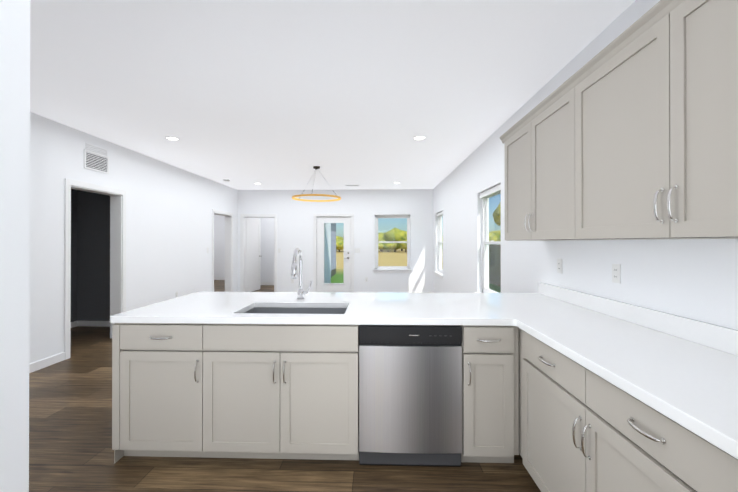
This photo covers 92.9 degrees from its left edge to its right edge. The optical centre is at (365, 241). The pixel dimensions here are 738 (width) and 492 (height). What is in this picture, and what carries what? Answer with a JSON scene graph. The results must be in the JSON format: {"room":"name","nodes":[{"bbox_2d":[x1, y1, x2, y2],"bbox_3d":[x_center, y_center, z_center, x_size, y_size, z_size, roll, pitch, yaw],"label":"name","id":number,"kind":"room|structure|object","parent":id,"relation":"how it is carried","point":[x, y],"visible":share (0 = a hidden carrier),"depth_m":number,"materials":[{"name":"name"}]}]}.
{"room":"kitchen","nodes":[
{"label":"kitchen","id":0,"kind":"room"},
{"bbox_2d":[0,0,29,491],"bbox_3d":[-2.290,0.003,0.826,2.960,2.740,0.120,0,0,2],"label":"wall","id":1,"kind":"structure","parent":0,"point":[14,211],"depth_m":0.81,"materials":[{"name":"white paint"}]},
{"bbox_2d":[29,112,237,363],"bbox_3d":[-3.566,0.017,5.058,0.160,2.740,8.265,0,0,2],"label":"wall","id":2,"kind":"structure","parent":0,"point":[169,207],"depth_m":5.22,"materials":[{"name":"white paint"}]},
{"bbox_2d":[29,352,64,372],"bbox_3d":[-3.555,1.331,2.500,0.013,0.095,3.160,0,0,2],"label":"baseboard","id":3,"kind":"structure","parent":2,"relation":"attached to","point":[45,362],"depth_m":3.85,"materials":[{"name":"white paint"}]},
{"bbox_2d":[64,178,125,359],"bbox_3d":[-3.572,0.328,4.580,0.177,2.115,0.990,0,0,2],"label":"door frame","id":4,"kind":"structure","parent":2,"relation":"attached to","point":[117,251],"depth_m":4.99,"materials":[{"name":"white paint"}]},
{"bbox_2d":[84,143,108,173],"bbox_3d":[-3.495,-1.063,4.552,0.011,0.317,0.400,0,0,2],"label":"air vent","id":5,"kind":"object","parent":2,"relation":"in","point":[95,161],"visible":1,"depth_m":4.54,"materials":[{"name":"white metal"}]},
{"bbox_2d":[212,210,232,291],"bbox_3d":[-3.463,0.344,8.303,0.177,2.105,1.100,0,0,2],"label":"door frame","id":6,"kind":"structure","parent":2,"relation":"attached to","point":[228,216],"depth_m":8.77,"materials":[{"name":"white paint"}]},
{"bbox_2d":[70,189,224,352],"bbox_3d":[-4.818,0.026,8.079,2.520,2.940,9.460,0,0,2],"label":"wall","id":7,"kind":"structure","parent":0,"point":[90,268],"depth_m":5.71,"materials":[{"name":"paint"}]},
{"bbox_2d":[29,338,540,491],"bbox_3d":[-0.989,1.431,3.210,5.420,0.100,12.120,0,0,2],"label":"floor","id":8,"kind":"structure","parent":0,"point":[70,424],"depth_m":2.13,"materials":[{"name":"brown wood"}]},
{"bbox_2d":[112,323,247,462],"bbox_3d":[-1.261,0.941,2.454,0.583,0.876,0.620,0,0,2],"label":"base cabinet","id":9,"kind":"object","parent":8,"relation":"on","point":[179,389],"depth_m":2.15,"materials":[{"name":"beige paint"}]},
{"bbox_2d":[359,325,461,466],"bbox_3d":[0.275,0.944,2.397,0.617,0.869,0.603,0,0,2],"label":"dishwasher","id":10,"kind":"object","parent":8,"relation":"on","point":[410,395],"visible":0.94,"depth_m":2.10,"materials":[{"name":"grey metal"}]},
{"bbox_2d":[461,325,518,462],"bbox_3d":[0.756,0.941,2.394,0.333,0.876,0.620,0,0,2],"label":"base cabinet","id":11,"kind":"object","parent":8,"relation":"on","point":[490,354],"depth_m":2.09,"materials":[{"name":"beige paint"}]},
{"bbox_2d":[110,282,597,325],"bbox_3d":[-0.015,0.434,2.641,3.112,0.140,1.085,0,0,2],"label":"countertop","id":12,"kind":"structure","parent":11,"relation":"on","point":[363,308],"depth_m":2.41,"materials":[{"name":"white stone"}]},
{"bbox_2d":[245,307,346,313],"bbox_3d":[-0.492,0.615,2.442,0.788,0.222,0.478,0,0,2],"label":"sink","id":13,"kind":"object","parent":12,"relation":"in","point":[299,310],"visible":0.02,"depth_m":2.65,"materials":[{"name":"silver metal"}]},
{"bbox_2d":[291,248,311,299],"bbox_3d":[-0.495,0.257,2.703,0.123,0.414,0.255,0,0,2],"label":"faucet","id":14,"kind":"object","parent":12,"relation":"on","point":[294,275],"visible":1,"depth_m":2.78,"materials":[{"name":"silver metal"}]},
{"bbox_2d":[494,286,603,297],"bbox_3d":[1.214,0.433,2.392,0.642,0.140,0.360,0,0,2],"label":"countertop","id":15,"kind":"structure","parent":11,"relation":"on","point":[541,289],"depth_m":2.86,"materials":[{"name":"white stone"}]},
{"bbox_2d":[510,298,737,458],"bbox_3d":[1.170,0.430,1.403,0.672,0.140,1.320,0,0,2],"label":"countertop","id":16,"kind":"structure","parent":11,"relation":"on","point":[682,371],"depth_m":1.43,"materials":[{"name":"white stone"}]},
{"bbox_2d":[518,328,577,491],"bbox_3d":[1.203,0.939,1.707,0.621,0.876,0.612,0,0,2],"label":"base cabinet","id":17,"kind":"object","parent":8,"relation":"on","point":[548,379],"depth_m":1.73,"materials":[{"name":"beige paint"}]},
{"bbox_2d":[578,364,737,491],"bbox_3d":[1.185,0.937,1.076,0.621,0.876,0.650,0,0,2],"label":"base cabinet","id":18,"kind":"object","parent":8,"relation":"on","point":[582,428],"depth_m":1.14,"materials":[{"name":"beige paint"}]},
{"bbox_2d":[252,218,330,291],"bbox_3d":[-2.309,0.033,10.236,2.310,2.940,2.000,0,0,2],"label":"wall","id":19,"kind":"structure","parent":0,"point":[267,260],"depth_m":11.18,"materials":[{"name":"white paint"}]},
{"bbox_2d":[246,218,261,291],"bbox_3d":[-3.141,0.385,9.747,0.165,2.010,0.796,0,0,11],"label":"bedroom door","id":20,"kind":"structure","parent":19,"relation":"in","point":[253,246],"depth_m":9.74,"materials":[{"name":"white paint"}]},
{"bbox_2d":[30,0,634,189],"bbox_3d":[-0.989,-1.409,3.219,5.420,0.100,12.120,0,0,2],"label":"ceiling","id":21,"kind":"structure","parent":0,"point":[268,94],"depth_m":2.92,"materials":[{"name":"white paint"}]},
{"bbox_2d":[165,136,178,140],"bbox_3d":[-2.549,-1.351,4.615,0.164,0.016,0.164,0,0,2],"label":"recessed light","id":22,"kind":"object","parent":21,"relation":"in","point":[172,138],"visible":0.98,"depth_m":4.61,"materials":[{"name":"white paint"}]},
{"bbox_2d":[292,166,340,201],"bbox_3d":[-0.897,-1.056,6.366,0.882,0.585,0.882,0,0,2],"label":"ring pendant light","id":23,"kind":"object","parent":21,"relation":"hanging from","point":[327,195],"visible":1,"depth_m":6.32,"materials":[{"name":"brown metal"}]},
{"bbox_2d":[413,136,425,139],"bbox_3d":[0.702,-1.351,4.589,0.164,0.016,0.164,0,0,2],"label":"recessed light","id":24,"kind":"object","parent":21,"relation":"in","point":[419,137],"visible":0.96,"depth_m":4.58,"materials":[{"name":"white paint"}]},
{"bbox_2d":[238,189,432,291],"bbox_3d":[-0.894,0.030,9.194,5.260,2.740,0.160,0,0,2],"label":"wall","id":25,"kind":"structure","parent":0,"point":[295,222],"depth_m":9.09,"materials":[{"name":"white paint"}]},
{"bbox_2d":[240,214,276,291],"bbox_3d":[-2.803,0.347,9.241,0.970,2.105,0.177,0,0,2],"label":"door frame","id":26,"kind":"structure","parent":25,"relation":"attached to","point":[243,217],"depth_m":9.17,"materials":[{"name":"white paint"}]},
{"bbox_2d":[313,214,353,291],"bbox_3d":[-0.839,0.342,9.183,1.060,2.115,0.177,0,0,2],"label":"door frame","id":27,"kind":"structure","parent":25,"relation":"attached to","point":[315,216],"depth_m":9.11,"materials":[{"name":"white paint"}]},
{"bbox_2d":[317,217,350,291],"bbox_3d":[-0.845,0.380,9.148,0.896,2.016,0.112,0,0,2],"label":"door","id":28,"kind":"structure","parent":25,"relation":"in","point":[323,286],"depth_m":9.15,"materials":[{"name":"white paint"}]},
{"bbox_2d":[373,215,412,272],"bbox_3d":[0.695,0.074,9.125,1.040,1.502,0.185,0,0,2],"label":"wall window","id":29,"kind":"structure","parent":25,"relation":"in","point":[393,269],"depth_m":9.14,"materials":[{"name":"white plastic"}]},
{"bbox_2d":[354,291,432,292],"bbox_3d":[0.696,1.352,9.056,2.015,0.095,0.013,0,0,2],"label":"baseboard","id":30,"kind":"structure","parent":25,"relation":"attached to","point":[354,291],"depth_m":9.05,"materials":[{"name":"white paint"}]},
{"bbox_2d":[433,0,737,329],"bbox_3d":[1.640,0.011,3.137,0.160,2.740,12.120,0,0,2],"label":"wall","id":31,"kind":"structure","parent":0,"point":[695,279],"depth_m":2.50,"materials":[{"name":"white paint"}]},
{"bbox_2d":[434,211,442,278],"bbox_3d":[1.766,0.081,8.210,0.185,1.522,1.070,0,0,2],"label":"window","id":32,"kind":"structure","parent":31,"relation":"in","point":[440,248],"depth_m":8.60,"materials":[{"name":"white plastic"}]},
{"bbox_2d":[474,184,500,292],"bbox_3d":[1.661,0.069,4.612,0.185,1.522,1.070,0,0,2],"label":"window","id":33,"kind":"structure","parent":31,"relation":"in","point":[486,195],"depth_m":5.00,"materials":[{"name":"white plastic"}]},
{"bbox_2d":[504,76,571,240],"bbox_3d":[1.367,-0.465,2.521,0.341,0.919,1.090,0,0,2],"label":"upper cabinet","id":34,"kind":"object","parent":31,"relation":"attached to","point":[538,148],"depth_m":2.38,"materials":[{"name":"beige paint"}]},
{"bbox_2d":[557,259,561,273],"bbox_3d":[1.545,0.200,2.799,0.008,0.115,0.070,0,0,2],"label":"electrical outlet","id":35,"kind":"object","parent":31,"relation":"attached to","point":[559,265],"visible":1,"depth_m":2.80,"materials":[{"name":"white plastic"}]},
{"bbox_2d":[612,264,620,282],"bbox_3d":[1.526,0.197,2.139,0.008,0.115,0.070,0,0,2],"label":"electrical outlet","id":36,"kind":"object","parent":31,"relation":"attached to","point":[616,273],"visible":1,"depth_m":2.13,"materials":[{"name":"white plastic"}]},
{"bbox_2d":[572,0,663,239],"bbox_3d":[1.342,-0.468,1.657,0.341,0.919,0.640,0,0,2],"label":"upper cabinet","id":37,"kind":"object","parent":31,"relation":"attached to","point":[630,132],"depth_m":1.61,"materials":[{"name":"beige paint"}]},
{"bbox_2d":[664,0,737,238],"bbox_3d":[1.323,-0.470,1.022,0.341,0.919,0.630,0,0,2],"label":"upper cabinet","id":38,"kind":"object","parent":31,"relation":"attached to","point":[701,36],"depth_m":1.22,"materials":[{"name":"beige paint"}]},
{"label":"outside","id":39,"kind":"structure","parent":0,"visible":0},
{"bbox_2d":[331,249,500,292],"bbox_3d":[2.507,2.207,89.842,300.000,0.200,300.000,0,0,2],"label":"lawn","id":40,"kind":"structure","parent":39,"point":[389,258],"depth_m":33.02,"materials":[{"name":"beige plant"}]},
{"bbox_2d":[331,223,335,275],"bbox_3d":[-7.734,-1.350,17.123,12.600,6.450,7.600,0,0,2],"label":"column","id":41,"kind":"structure","parent":40,"relation":"on","point":[333,251],"depth_m":19.10,"materials":[{"name":"grey"}]},
{"bbox_2d":[336,203,500,252],"bbox_3d":[11.961,-4.852,29.770,175.591,13.531,145.580,0,0,2],"label":"trees","id":42,"kind":"object","parent":40,"relation":"on","point":[393,237],"depth_m":66.81,"materials":[{"name":"green plant"}]},
{"bbox_2d":[489,244,500,286],"bbox_3d":[5.245,0.901,4.979,0.060,1.870,22.500,0,0,2],"label":"fence","id":43,"kind":"object","parent":40,"relation":"on","point":[495,268],"depth_m":14.91,"materials":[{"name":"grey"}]}
]}

